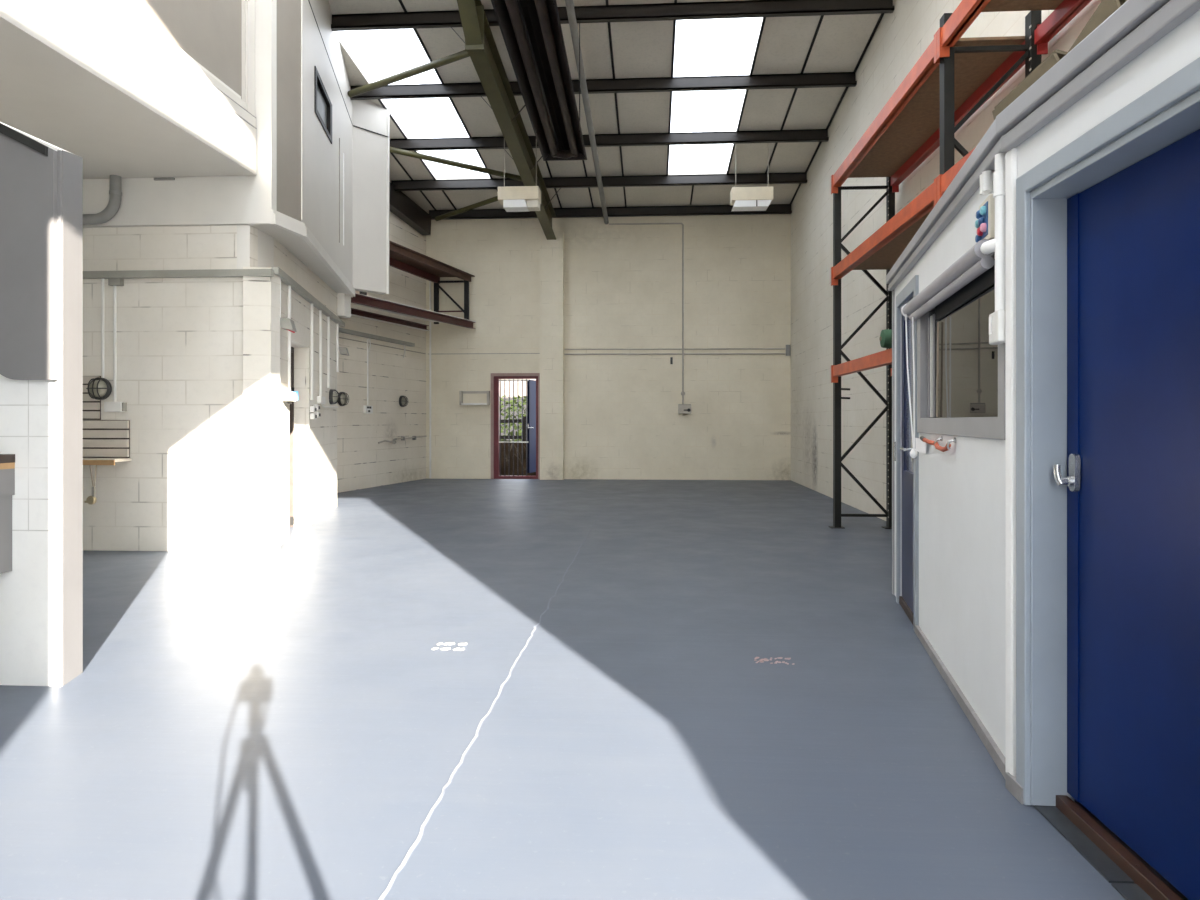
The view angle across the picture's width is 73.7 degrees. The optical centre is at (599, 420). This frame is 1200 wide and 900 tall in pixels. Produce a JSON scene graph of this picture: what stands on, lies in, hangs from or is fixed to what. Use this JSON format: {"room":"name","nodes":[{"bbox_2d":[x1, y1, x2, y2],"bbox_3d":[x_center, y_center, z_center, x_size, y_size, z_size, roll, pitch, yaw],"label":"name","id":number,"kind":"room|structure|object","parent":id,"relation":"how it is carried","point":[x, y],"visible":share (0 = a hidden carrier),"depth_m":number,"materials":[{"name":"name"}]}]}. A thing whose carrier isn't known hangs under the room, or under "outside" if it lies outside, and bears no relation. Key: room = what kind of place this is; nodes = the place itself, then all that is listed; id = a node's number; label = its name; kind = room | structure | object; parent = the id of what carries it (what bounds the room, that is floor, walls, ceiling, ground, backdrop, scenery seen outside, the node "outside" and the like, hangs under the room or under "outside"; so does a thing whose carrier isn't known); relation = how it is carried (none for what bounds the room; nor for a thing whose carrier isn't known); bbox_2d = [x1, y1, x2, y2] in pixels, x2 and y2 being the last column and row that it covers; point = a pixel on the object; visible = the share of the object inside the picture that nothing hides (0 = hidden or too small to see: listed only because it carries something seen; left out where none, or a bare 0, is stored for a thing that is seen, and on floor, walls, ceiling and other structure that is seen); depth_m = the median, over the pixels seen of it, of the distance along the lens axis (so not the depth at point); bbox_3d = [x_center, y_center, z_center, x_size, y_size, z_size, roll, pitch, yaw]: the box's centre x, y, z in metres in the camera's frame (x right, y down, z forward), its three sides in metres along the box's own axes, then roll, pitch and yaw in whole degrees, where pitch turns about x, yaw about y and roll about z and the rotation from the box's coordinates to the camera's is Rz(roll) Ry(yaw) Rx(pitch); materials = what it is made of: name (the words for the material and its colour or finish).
{"room":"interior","nodes":[
{"label":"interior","id":0,"kind":"room"},
{"bbox_2d":[0,122,69,685],"bbox_3d":[-3.295,-0.400,3.769,1.735,3.200,0.195,0,0,4],"label":"wall pillar","id":1,"kind":"structure","parent":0,"point":[28,408],"depth_m":3.62,"materials":[{"name":"white tile"}]},
{"bbox_2d":[0,454,14,573],"bbox_3d":[-2.968,0.415,3.542,0.617,0.530,0.215,0,0,4],"label":"base cabinet","id":2,"kind":"object","parent":1,"relation":"attached to","point":[7,461],"visible":1,"depth_m":3.59,"materials":[{"name":"grey wood"}]},
{"bbox_2d":[0,123,56,379],"bbox_3d":[-2.599,-0.776,3.601,0.305,1.183,0.049,0,0,4],"label":"wall cabinet","id":3,"kind":"object","parent":1,"relation":"attached to","point":[28,167],"visible":1,"depth_m":3.59,"materials":[{"name":"metal"}]},
{"bbox_2d":[62,150,82,685],"bbox_3d":[-2.451,-0.029,3.717,0.005,2.457,0.203,0,0,-11],"label":"wall","id":4,"kind":"structure","parent":0,"point":[72,164],"depth_m":3.71,"materials":[{"name":"paint"}]},
{"bbox_2d":[57,150,61,686],"bbox_3d":[-2.439,-0.010,3.612,0.016,2.420,0.012,0,0,4],"label":"trim","id":5,"kind":"structure","parent":4,"relation":"attached to","point":[59,152],"depth_m":3.61,"materials":[{"name":"paint"}]},
{"bbox_2d":[0,0,255,178],"bbox_3d":[-4.849,-2.450,3.261,2.899,0.420,8.280,0,0,4],"label":"wall","id":6,"kind":"structure","parent":0,"point":[72,80],"depth_m":5.79,"materials":[{"name":"paint"}]},
{"bbox_2d":[82,0,256,128],"bbox_3d":[-3.412,-2.666,3.168,0.022,0.010,8.280,0,0,4],"label":"trim","id":7,"kind":"structure","parent":6,"relation":"attached to","point":[82,0],"depth_m":5.89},
{"bbox_2d":[103,0,245,108],"bbox_3d":[-3.463,-4.263,3.171,0.060,3.205,8.280,0,0,4],"label":"wall","id":8,"kind":"structure","parent":0,"point":[242,102],"depth_m":6.41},
{"bbox_2d":[84,0,255,126],"bbox_3d":[-3.420,-2.716,3.168,0.026,0.088,8.280,0,0,4],"label":"trim","id":9,"kind":"structure","parent":8,"relation":"attached to","point":[99,5],"depth_m":5.96,"materials":[{"name":"paint"}]},
{"bbox_2d":[115,0,240,98],"bbox_3d":[-3.286,-2.873,5.770,0.015,0.025,2.690,0,0,4],"label":"trim","id":10,"kind":"structure","parent":8,"relation":"attached to","point":[118,1],"depth_m":6.13,"materials":[{"name":"white paint"}]},
{"bbox_2d":[119,0,241,98],"bbox_3d":[-3.300,-3.625,5.791,0.015,1.550,2.730,0,0,4],"label":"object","id":11,"kind":"structure","parent":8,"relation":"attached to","point":[209,32],"depth_m":6.57,"materials":[{"name":"paint"}]},
{"bbox_2d":[246,0,254,115],"bbox_3d":[-3.159,-3.580,7.235,0.018,1.640,0.130,0,0,4],"label":"trim","id":12,"kind":"structure","parent":8,"relation":"attached to","point":[250,4],"depth_m":7.21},
{"bbox_2d":[83,0,279,551],"bbox_3d":[-4.506,-1.996,7.488,3.035,6.392,0.180,0,0,4],"label":"wall","id":13,"kind":"structure","parent":0,"point":[180,340],"depth_m":7.36,"materials":[{"name":"brick"}]},
{"bbox_2d":[83,376,100,419],"bbox_3d":[-5.025,-0.214,7.414,0.810,0.405,0.035,0,0,4],"label":"board","id":14,"kind":"object","parent":13,"relation":"attached to","point":[91,407],"visible":0.24,"depth_m":7.38,"materials":[{"name":"brown wood"}]},
{"bbox_2d":[86,377,111,399],"bbox_3d":[-4.596,-0.297,7.306,0.206,0.206,0.120,0,0,4],"label":"lamp","id":15,"kind":"object","parent":14,"relation":"attached to","point":[99,388],"visible":1,"depth_m":7.30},
{"bbox_2d":[83,175,121,224],"bbox_3d":[-4.907,-2.021,7.354,1.053,0.438,0.105,0,0,4],"label":"drain pipe","id":16,"kind":"object","parent":13,"relation":"attached to","point":[115,181],"visible":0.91,"depth_m":7.29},
{"bbox_2d":[101,279,103,377],"bbox_3d":[-4.591,-0.857,7.388,0.022,0.914,0.022,0,0,26],"label":"conduit","id":17,"kind":"object","parent":13,"relation":"attached to","point":[102,280],"visible":1,"depth_m":7.38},
{"bbox_2d":[83,420,129,457],"bbox_3d":[-4.885,0.166,7.405,1.090,0.348,0.035,0,0,4],"label":"board","id":18,"kind":"object","parent":13,"relation":"attached to","point":[101,438],"visible":0.36,"depth_m":7.37,"materials":[{"name":"beige wood"}]},
{"bbox_2d":[83,458,131,464],"bbox_3d":[-4.884,0.368,7.302,1.105,0.053,0.240,0,0,4],"label":"ledge","id":19,"kind":"object","parent":13,"relation":"attached to","point":[86,461],"visible":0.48,"depth_m":7.16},
{"bbox_2d":[104,278,126,411],"bbox_3d":[-4.462,-0.699,7.365,0.180,1.231,0.060,0,0,4],"label":"conduit","id":20,"kind":"object","parent":13,"relation":"attached to","point":[114,406],"visible":1,"depth_m":7.37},
{"bbox_2d":[83,224,350,295],"bbox_3d":[-4.305,-1.797,9.449,2.982,0.004,4.100,0,0,4],"label":"ceiling","id":21,"kind":"structure","parent":0,"point":[295,244],"depth_m":8.37,"materials":[{"name":"paint"}]},
{"bbox_2d":[237,225,273,268],"bbox_3d":[-3.264,-1.593,7.590,0.120,0.415,0.510,0,0,1],"label":"wall","id":22,"kind":"structure","parent":0,"point":[265,242],"depth_m":7.34,"materials":[{"name":"white paint"}]},
{"bbox_2d":[277,0,300,220],"bbox_3d":[-3.002,-3.498,7.612,0.100,3.387,0.412,0,0,11],"label":"wall","id":23,"kind":"structure","parent":0,"point":[288,11],"depth_m":7.61,"materials":[{"name":"paint"}]},
{"bbox_2d":[270,209,305,236],"bbox_3d":[-2.936,-1.863,7.554,0.049,0.133,0.522,0,0,11],"label":"trim","id":24,"kind":"structure","parent":23,"relation":"attached to","point":[278,219],"depth_m":7.50,"materials":[{"name":"white paint"}]},
{"bbox_2d":[243,267,336,552],"bbox_3d":[-3.457,-0.100,9.224,0.240,2.600,3.947,0,0,-10],"label":"wall","id":25,"kind":"structure","parent":0,"point":[315,440],"depth_m":7.90,"materials":[{"name":"brick"}]},
{"bbox_2d":[83,267,344,326],"bbox_3d":[-4.304,-1.363,9.442,2.985,0.097,4.225,0,0,4],"label":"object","id":26,"kind":"object","parent":25,"relation":"attached to","point":[286,279],"visible":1,"depth_m":7.33,"materials":[{"name":"metal"}]},
{"bbox_2d":[288,286,290,390],"bbox_3d":[-3.105,-0.820,7.993,0.031,1.060,0.031,0,0,-19],"label":"conduit","id":27,"kind":"object","parent":25,"relation":"attached to","point":[289,287],"visible":0.65,"depth_m":7.98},
{"bbox_2d":[290,347,293,526],"bbox_3d":[-3.648,0.182,8.591,0.762,2.035,1.047,0,0,4],"label":"door","id":28,"kind":"structure","parent":25,"relation":"in","point":[292,348],"depth_m":9.04,"materials":[{"name":"wood"}]},
{"bbox_2d":[310,303,312,399],"bbox_3d":[-3.315,-0.795,9.205,0.031,1.110,0.031,0,0,26],"label":"conduit","id":29,"kind":"object","parent":25,"relation":"attached to","point":[311,304],"visible":1,"depth_m":9.19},
{"bbox_2d":[319,310,321,395],"bbox_3d":[-3.412,-0.825,9.766,0.031,1.050,0.031,0,0,-19],"label":"conduit","id":30,"kind":"object","parent":25,"relation":"attached to","point":[320,311],"visible":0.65,"depth_m":9.75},
{"bbox_2d":[327,317,329,387],"bbox_3d":[-3.515,-0.890,10.357,0.031,0.920,0.031,0,0,-19],"label":"conduit","id":31,"kind":"object","parent":25,"relation":"attached to","point":[328,318],"visible":1,"depth_m":10.34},
{"bbox_2d":[274,239,337,316],"bbox_3d":[-3.518,-1.593,9.621,0.120,0.415,3.609,0,0,-8],"label":"wall","id":32,"kind":"structure","parent":0,"point":[285,260],"depth_m":9.19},
{"bbox_2d":[301,0,352,296],"bbox_3d":[-3.312,-3.476,9.733,0.100,3.344,3.935,0,0,-10],"label":"wall","id":33,"kind":"structure","parent":0,"point":[320,157],"depth_m":9.25,"materials":[{"name":"paint"}]},
{"bbox_2d":[301,0,302,219],"bbox_3d":[-2.911,-3.085,7.814,0.010,2.230,0.015,0,0,-10],"label":"trim","id":34,"kind":"structure","parent":33,"relation":"attached to","point":[301,0],"depth_m":7.82,"materials":[{"name":"white paint"}]},
{"bbox_2d":[314,66,331,143],"bbox_3d":[-3.180,-3.560,9.099,0.090,0.520,1.160,0,0,-10],"label":"window","id":35,"kind":"structure","parent":33,"relation":"in","point":[322,103],"depth_m":9.16,"materials":[{"name":"glass"}]},
{"bbox_2d":[302,225,354,296],"bbox_3d":[-3.226,-1.863,9.683,0.049,0.133,3.825,0,0,-10],"label":"trim","id":36,"kind":"structure","parent":33,"relation":"attached to","point":[310,239],"depth_m":9.13,"materials":[{"name":"white paint"}]},
{"bbox_2d":[347,50,469,96],"bbox_3d":[-2.469,-4.577,10.507,2.405,0.135,0.089,0,0,32],"label":"brace","id":37,"kind":"object","parent":33,"relation":"attached to","point":[463,54],"visible":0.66,"depth_m":10.49,"materials":[{"name":"green metal"}]},
{"bbox_2d":[337,293,350,317],"bbox_3d":[-3.661,-1.640,11.361,0.160,0.320,0.240,0,0,4],"label":"wall pier","id":38,"kind":"object","parent":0,"point":[343,300],"visible":0.79,"depth_m":11.24,"materials":[{"name":"white paint"}]},
{"bbox_2d":[353,100,386,294],"bbox_3d":[-3.475,-3.375,11.979,0.184,2.870,0.671,0,0,38],"label":"wall","id":39,"kind":"structure","parent":0,"point":[369,148],"depth_m":11.89,"materials":[{"name":"paint"}]},
{"bbox_2d":[386,107,388,293],"bbox_3d":[-3.221,-3.343,12.149,0.035,2.827,0.040,0,0,4],"label":"trim","id":40,"kind":"structure","parent":39,"relation":"attached to","point":[387,107],"depth_m":12.13,"materials":[{"name":"white paint"}]},
{"bbox_2d":[337,211,425,492],"bbox_3d":[-4.332,-1.836,13.996,0.200,6.072,5.550,0,0,13],"label":"wall","id":41,"kind":"structure","parent":0,"point":[362,463],"depth_m":15.04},
{"bbox_2d":[339,327,414,357],"bbox_3d":[-4.059,-1.384,14.524,0.100,0.322,2.900,0,0,13],"label":"rail","id":42,"kind":"object","parent":41,"relation":"attached to","point":[341,330],"visible":0.94,"depth_m":14.39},
{"bbox_2d":[389,182,430,234],"bbox_3d":[-4.003,-4.220,14.542,0.180,0.798,4.000,0,0,13],"label":"beam","id":43,"kind":"structure","parent":41,"relation":"attached to","point":[402,206],"depth_m":15.55,"materials":[{"name":"metal"}]},
{"bbox_2d":[351,240,475,330],"bbox_3d":[-3.652,-2.385,14.437,0.967,1.239,4.670,0,0,16],"label":"rack","id":44,"kind":"object","parent":41,"relation":"attached to","point":[402,258],"visible":0.67,"depth_m":15.00,"materials":[{"name":"red metal"}]},
{"bbox_2d":[540,231,563,479],"bbox_3d":[-0.983,-1.330,16.398,0.480,5.060,0.200,0,0,4],"label":"pillar","id":45,"kind":"structure","parent":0,"point":[551,251],"depth_m":16.30,"materials":[{"name":"paint"}]},
{"bbox_2d":[450,0,560,239],"bbox_3d":[-1.332,-4.388,10.954,0.844,1.394,10.690,0,0,4],"label":"rafter","id":46,"kind":"object","parent":45,"relation":"attached to","point":[480,44],"visible":0.92,"depth_m":10.73,"materials":[{"name":"green metal"}]},
{"bbox_2d":[389,146,521,180],"bbox_3d":[-2.607,-4.345,13.397,3.322,0.260,0.088,0,0,-30],"label":"brace","id":47,"kind":"object","parent":46,"relation":"attached to","point":[391,149],"visible":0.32,"depth_m":13.44,"materials":[{"name":"green metal"}]},
{"bbox_2d":[435,196,497,220],"bbox_3d":[-2.236,-4.170,15.317,2.828,0.230,0.088,0,0,40],"label":"brace","id":48,"kind":"object","parent":46,"relation":"attached to","point":[493,199],"visible":0.66,"depth_m":15.57,"materials":[{"name":"green metal"}]},
{"bbox_2d":[0,479,1188,899],"bbox_3d":[-1.331,1.274,7.662,9.550,0.152,18.120,0,0,4],"label":"floor","id":49,"kind":"structure","parent":0,"point":[432,689],"depth_m":3.11,"materials":[{"name":"grey paint"}]},
{"bbox_2d":[829,0,1091,528],"bbox_3d":[2.739,-0.830,5.589,0.742,4.060,6.950,0,0,4],"label":"rack","id":50,"kind":"object","parent":49,"relation":"on","point":[954,76],"visible":0.44,"depth_m":6.82,"materials":[{"name":"black metal"}]},
{"bbox_2d":[879,329,891,347],"bbox_3d":[2.760,-0.693,6.715,0.802,0.156,0.156,0,0,4],"label":"roll","id":51,"kind":"object","parent":50,"relation":"on","point":[885,338],"visible":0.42,"depth_m":6.68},
{"bbox_2d":[328,0,884,211],"bbox_3d":[-1.369,-5.147,7.607,9.680,1.625,18.205,0,0,4],"label":"ceiling","id":52,"kind":"structure","parent":0,"point":[641,49],"depth_m":11.84,"materials":[{"name":"metal"}]},
{"bbox_2d":[337,29,437,80],"bbox_3d":[-2.835,-4.971,10.306,1.245,0.217,2.200,0,0,4],"label":"skylight","id":53,"kind":"object","parent":52,"relation":"attached to","point":[381,54],"visible":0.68,"depth_m":10.70,"materials":[{"name":"plastic"}]},
{"bbox_2d":[370,77,465,134],"bbox_3d":[-2.707,-4.802,12.271,1.245,0.178,1.740,0,0,4],"label":"sheet","id":54,"kind":"object","parent":52,"relation":"attached to","point":[417,116],"visible":0.7,"depth_m":12.45,"materials":[{"name":"plastic"}]},
{"bbox_2d":[398,0,497,191],"bbox_3d":[-2.162,-4.699,12.447,0.032,0.716,8.160,0,0,4],"label":"batten","id":55,"kind":"object","parent":52,"relation":"attached to","point":[400,1],"visible":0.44,"depth_m":11.23,"materials":[{"name":"black metal"}]},
{"bbox_2d":[408,132,488,176],"bbox_3d":[-2.592,-4.649,14.048,1.245,0.184,1.820,0,0,4],"label":"sheet","id":56,"kind":"object","parent":52,"relation":"attached to","point":[471,157],"visible":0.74,"depth_m":14.11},
{"bbox_2d":[498,139,540,211],"bbox_3d":[-1.299,-4.035,12.931,0.660,1.229,0.320,0,0,4],"label":"hanging lamp","id":57,"kind":"object","parent":52,"relation":"hanging from","point":[512,198],"visible":0.92,"depth_m":12.79,"materials":[{"name":"beige metal"}]},
{"bbox_2d":[503,199,529,211],"bbox_3d":[-1.349,-3.480,12.935,0.380,0.120,0.300,0,0,4],"label":"diffuser","id":58,"kind":"object","parent":57,"relation":"attached to","point":[510,205],"depth_m":12.80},
{"bbox_2d":[491,0,586,160],"bbox_3d":[-0.588,-4.267,8.215,0.570,1.785,4.320,0,0,4],"label":"heater","id":59,"kind":"object","parent":52,"relation":"hanging from","point":[531,30],"visible":1,"depth_m":8.33,"materials":[{"name":"black metal"}]},
{"bbox_2d":[565,0,608,223],"bbox_3d":[-0.267,-4.616,10.224,0.091,1.175,12.378,0,0,4],"label":"conduit","id":60,"kind":"object","parent":52,"relation":"attached to","point":[569,3],"visible":0.97,"depth_m":11.17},
{"bbox_2d":[391,172,806,190],"bbox_3d":[-0.081,-4.397,14.716,7.650,0.195,0.150,0,0,4],"label":"purlin","id":61,"kind":"object","parent":52,"relation":"attached to","point":[801,177],"visible":0.91,"depth_m":14.67,"materials":[{"name":"metal"}]},
{"bbox_2d":[350,72,856,99],"bbox_3d":[-0.057,-4.696,11.227,7.150,0.195,0.150,0,0,4],"label":"purlin","id":62,"kind":"object","parent":52,"relation":"attached to","point":[839,79],"visible":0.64,"depth_m":11.14,"materials":[{"name":"metal"}]},
{"bbox_2d":[389,129,828,150],"bbox_3d":[-0.263,-4.546,12.984,7.790,0.195,0.150,0,0,4],"label":"purlin","id":63,"kind":"object","parent":52,"relation":"attached to","point":[809,135],"visible":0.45,"depth_m":12.89,"materials":[{"name":"metal"}]},
{"bbox_2d":[429,204,791,219],"bbox_3d":[0.153,-4.259,16.304,7.390,0.195,0.150,0,0,4],"label":"purlin","id":64,"kind":"object","parent":52,"relation":"attached to","point":[773,208],"visible":0.77,"depth_m":16.26,"materials":[{"name":"metal"}]},
{"bbox_2d":[331,0,893,30],"bbox_3d":[0.047,-4.842,9.517,6.720,0.195,0.150,0,0,4],"label":"purlin","id":65,"kind":"object","parent":52,"relation":"attached to","point":[751,8],"visible":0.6,"depth_m":9.45,"materials":[{"name":"metal"}]},
{"bbox_2d":[605,0,626,206],"bbox_3d":[0.268,-4.699,12.289,0.032,0.716,8.160,0,0,4],"label":"batten","id":66,"kind":"object","parent":52,"relation":"attached to","point":[607,3],"visible":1,"depth_m":11.69,"materials":[{"name":"black metal"}]},
{"bbox_2d":[666,0,676,175],"bbox_3d":[1.020,-4.770,11.408,0.032,0.573,6.500,0,0,4],"label":"batten","id":67,"kind":"object","parent":52,"relation":"attached to","point":[675,1],"visible":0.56,"depth_m":11.05,"materials":[{"name":"black metal"}]},
{"bbox_2d":[668,125,736,171],"bbox_3d":[1.719,-4.649,13.768,1.275,0.184,1.820,0,0,4],"label":"sheet","id":68,"kind":"object","parent":52,"relation":"attached to","point":[701,157],"visible":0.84,"depth_m":13.94,"materials":[{"name":"plastic"}]},
{"bbox_2d":[671,68,749,127],"bbox_3d":[1.604,-4.802,11.991,1.275,0.178,1.740,0,0,4],"label":"sheet","id":69,"kind":"object","parent":52,"relation":"attached to","point":[713,108],"visible":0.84,"depth_m":12.13,"materials":[{"name":"plastic"}]},
{"bbox_2d":[673,17,762,71],"bbox_3d":[1.476,-4.971,10.025,1.275,0.217,2.200,0,0,4],"label":"skylight","id":70,"kind":"object","parent":52,"relation":"attached to","point":[729,43],"visible":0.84,"depth_m":10.47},
{"bbox_2d":[726,0,769,173],"bbox_3d":[2.107,-4.770,11.337,0.032,0.573,6.500,0,0,4],"label":"batten","id":71,"kind":"object","parent":52,"relation":"attached to","point":[764,18],"visible":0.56,"depth_m":11.04,"materials":[{"name":"black metal"}]},
{"bbox_2d":[730,143,772,210],"bbox_3d":[2.458,-4.034,12.988,0.660,1.178,0.320,0,0,4],"label":"hanging lamp","id":72,"kind":"object","parent":52,"relation":"hanging from","point":[742,198],"visible":0.91,"depth_m":12.84,"materials":[{"name":"beige metal"}]},
{"bbox_2d":[732,200,771,210],"bbox_3d":[2.458,-3.495,12.988,0.620,0.100,0.300,0,0,4],"label":"diffuser","id":73,"kind":"object","parent":72,"relation":"attached to","point":[739,205],"depth_m":12.85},
{"bbox_2d":[765,15,823,173],"bbox_3d":[2.798,-4.770,11.292,0.032,0.573,6.500,0,0,4],"label":"batten","id":74,"kind":"object","parent":52,"relation":"attached to","point":[822,16],"visible":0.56,"depth_m":11.02,"materials":[{"name":"black metal"}]},
{"bbox_2d":[790,13,883,203],"bbox_3d":[3.566,-4.699,12.074,0.032,0.716,8.160,0,0,4],"label":"batten","id":75,"kind":"object","parent":52,"relation":"attached to","point":[882,14],"visible":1,"depth_m":11.63,"materials":[{"name":"black metal"}]},
{"bbox_2d":[426,212,790,479],"bbox_3d":[-0.002,-1.660,16.545,8.250,5.720,0.220,0,0,4],"label":"wall","id":76,"kind":"structure","parent":0,"point":[623,283],"depth_m":16.39,"materials":[{"name":"paint"}]},
{"bbox_2d":[429,281,430,477],"bbox_3d":[-3.529,-0.910,16.634,0.040,4.180,0.040,0,0,4],"label":"conduit","id":77,"kind":"object","parent":76,"relation":"attached to","point":[429,281],"visible":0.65,"depth_m":16.62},
{"bbox_2d":[459,391,489,404],"bbox_3d":[-2.588,-0.475,16.533,0.610,0.290,0.140,0,0,4],"label":"frame","id":78,"kind":"object","parent":76,"relation":"attached to","point":[461,393],"visible":1,"depth_m":16.50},
{"bbox_2d":[491,373,539,478],"bbox_3d":[-1.714,0.105,16.991,1.045,2.190,0.919,0,0,4],"label":"door","id":79,"kind":"structure","parent":76,"relation":"in","point":[532,441],"depth_m":16.60,"materials":[{"name":"red wood"}]},
{"bbox_2d":[609,223,683,391],"bbox_3d":[0.947,-2.321,16.348,1.529,3.463,0.036,0,0,4],"label":"conduit","id":80,"kind":"object","parent":76,"relation":"attached to","point":[682,224],"visible":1,"depth_m":16.29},
{"bbox_2d":[564,353,784,354],"bbox_3d":[1.507,-1.367,16.322,4.490,0.047,0.032,0,0,4],"label":"pipe rail","id":81,"kind":"object","parent":76,"relation":"attached to","point":[564,353],"visible":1,"depth_m":16.31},
{"bbox_2d":[564,348,784,349],"bbox_3d":[1.507,-1.468,16.322,4.490,0.041,0.026,0,0,4],"label":"pipe rail","id":82,"kind":"object","parent":76,"relation":"attached to","point":[648,348],"visible":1,"depth_m":16.29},
{"bbox_2d":[791,0,1101,520],"bbox_3d":[3.377,-2.375,7.246,0.200,7.151,17.900,0,0,4],"label":"wall","id":83,"kind":"structure","parent":0,"point":[902,36],"depth_m":11.03,"materials":[{"name":"paint"}]},
{"bbox_2d":[895,169,1005,757],"bbox_3d":[1.748,0.140,4.091,0.090,2.120,2.972,0,0,13],"label":"wall","id":84,"kind":"structure","parent":0,"point":[962,488],"depth_m":3.42,"materials":[{"name":"paint"}]},
{"bbox_2d":[892,289,894,594],"bbox_3d":[2.075,0.145,5.532,0.102,2.110,0.042,0,0,13],"label":"trim","id":85,"kind":"structure","parent":84,"relation":"attached to","point":[893,291],"depth_m":5.52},
{"bbox_2d":[893,275,918,629],"bbox_3d":[1.905,0.188,4.978,0.104,2.025,0.935,0,0,13],"label":"door","id":86,"kind":"structure","parent":84,"relation":"in","point":[909,600],"depth_m":5.03,"materials":[{"name":"grey metal"}]},
{"bbox_2d":[920,436,955,451],"bbox_3d":[1.632,0.108,3.882,0.041,0.070,0.716,0,0,13],"label":"hook","id":87,"kind":"object","parent":84,"relation":"attached to","point":[935,443],"visible":1,"depth_m":3.81,"materials":[{"name":"red metal"}]},
{"bbox_2d":[886,119,1006,290],"bbox_3d":[1.705,-0.960,4.105,0.100,0.110,3.005,0,0,13],"label":"trim","id":88,"kind":"structure","parent":84,"relation":"attached to","point":[966,182],"depth_m":3.46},
{"bbox_2d":[914,624,1005,777],"bbox_3d":[1.583,1.177,3.616,0.018,0.045,1.972,0,0,13],"label":"baseboard","id":89,"kind":"structure","parent":84,"relation":"attached to","point":[989,743],"depth_m":3.27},
{"bbox_2d":[917,252,1005,439],"bbox_3d":[1.618,-0.285,3.591,0.090,0.700,1.835,0,0,13],"label":"window","id":90,"kind":"structure","parent":84,"relation":"in","point":[972,371],"depth_m":3.48,"materials":[{"name":"clear glass"}]},
{"bbox_2d":[928,314,938,416],"bbox_3d":[1.750,-0.290,4.198,0.011,0.540,0.305,0,0,14],"label":"vertical blind","id":91,"kind":"object","parent":90,"relation":"attached to","point":[931,320],"visible":0.98,"depth_m":4.25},
{"bbox_2d":[901,239,994,457],"bbox_3d":[1.568,-0.238,3.713,0.080,0.876,1.830,0,0,13],"label":"roller blind","id":92,"kind":"object","parent":90,"relation":"attached to","point":[973,263],"visible":0.98,"depth_m":3.50,"materials":[{"name":"white plastic"}]},
{"bbox_2d":[975,194,994,241],"bbox_3d":[1.398,-0.722,2.897,0.053,0.157,0.167,0,0,13],"label":"switch box","id":93,"kind":"object","parent":84,"relation":"attached to","point":[985,223],"visible":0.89,"depth_m":2.85,"materials":[{"name":"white plastic"}]},
{"bbox_2d":[980,153,1005,344],"bbox_3d":[1.366,-0.583,2.804,0.072,0.635,0.286,0,0,11],"label":"conduit","id":94,"kind":"object","parent":84,"relation":"attached to","point":[990,181],"visible":0.79,"depth_m":2.69,"materials":[{"name":"white plastic"}]},
{"bbox_2d":[1017,10,1199,191],"bbox_3d":[1.377,0.140,2.065,0.120,2.120,1.100,0,0,4],"label":"wall","id":95,"kind":"structure","parent":0,"point":[1180,47],"depth_m":2.03,"materials":[{"name":"paint"}]},
{"bbox_2d":[1006,147,1016,775],"bbox_3d":[1.355,0.140,2.621,0.035,2.060,0.063,0,0,4],"label":"trim","id":96,"kind":"structure","parent":95,"relation":"attached to","point":[1011,156],"depth_m":2.60,"materials":[{"name":"white plastic"}]},
{"bbox_2d":[1005,772,1023,803],"bbox_3d":[1.336,1.175,2.561,0.025,0.050,0.115,0,0,4],"label":"baseboard","id":97,"kind":"structure","parent":95,"relation":"attached to","point":[1011,785],"depth_m":2.56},
{"bbox_2d":[1032,805,1152,899],"bbox_3d":[1.373,1.197,2.080,0.100,0.006,0.830,0,0,4],"label":"threshold","id":98,"kind":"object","parent":95,"relation":"attached to","point":[1092,853],"depth_m":2.20,"materials":[{"name":"stone"}]},
{"bbox_2d":[996,0,1199,151],"bbox_3d":[1.323,-0.945,2.079,0.110,0.120,1.120,0,0,4],"label":"trim","id":99,"kind":"structure","parent":95,"relation":"attached to","point":[1135,26],"depth_m":2.08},
{"bbox_2d":[1016,57,1199,899],"bbox_3d":[1.380,0.212,2.080,0.165,1.975,0.950,0,0,4],"label":"door","id":100,"kind":"structure","parent":95,"relation":"in","point":[1108,247],"depth_m":2.21,"materials":[{"name":"blue wood"}]},
{"bbox_3d":[2.245,-0.960,3.472,1.550,0.080,4.020,0,0,4],"label":"ceiling","id":101,"kind":"structure","parent":0,"visible":0},
{"bbox_2d":[992,49,1066,119],"bbox_3d":[1.720,-1.166,3.120,0.211,0.332,0.650,0,0,4],"label":"cardboard sheet","id":102,"kind":"object","parent":101,"relation":"on","point":[1056,55],"visible":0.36,"depth_m":3.00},
{"bbox_2d":[1067,0,1125,52],"bbox_3d":[1.698,-1.175,2.607,0.232,0.352,0.296,0,0,4],"label":"cardboard sheet","id":103,"kind":"object","parent":101,"relation":"on","point":[1106,8],"visible":0.17,"depth_m":2.54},
{"label":"outside","id":104,"kind":"structure","parent":0,"visible":0},
{"bbox_3d":[-1.157,1.310,28.445,18.000,0.180,23.380,0,0,4],"label":"ground","id":105,"kind":"structure","parent":104,"visible":0},
{"bbox_2d":[501,395,525,440],"bbox_3d":[-2.518,0.248,24.224,3.107,2.082,1.620,0,0,4],"label":"hedge","id":106,"kind":"object","parent":105,"relation":"on","point":[524,400],"visible":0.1,"depth_m":24.05,"materials":[{"name":"green plant"}]},
{"bbox_2d":[501,443,535,475],"bbox_3d":[-1.757,0.892,19.224,7.000,0.825,2.940,0,0,4],"label":"fence","id":107,"kind":"object","parent":105,"relation":"on","point":[502,444],"visible":0.06,"depth_m":18.63,"materials":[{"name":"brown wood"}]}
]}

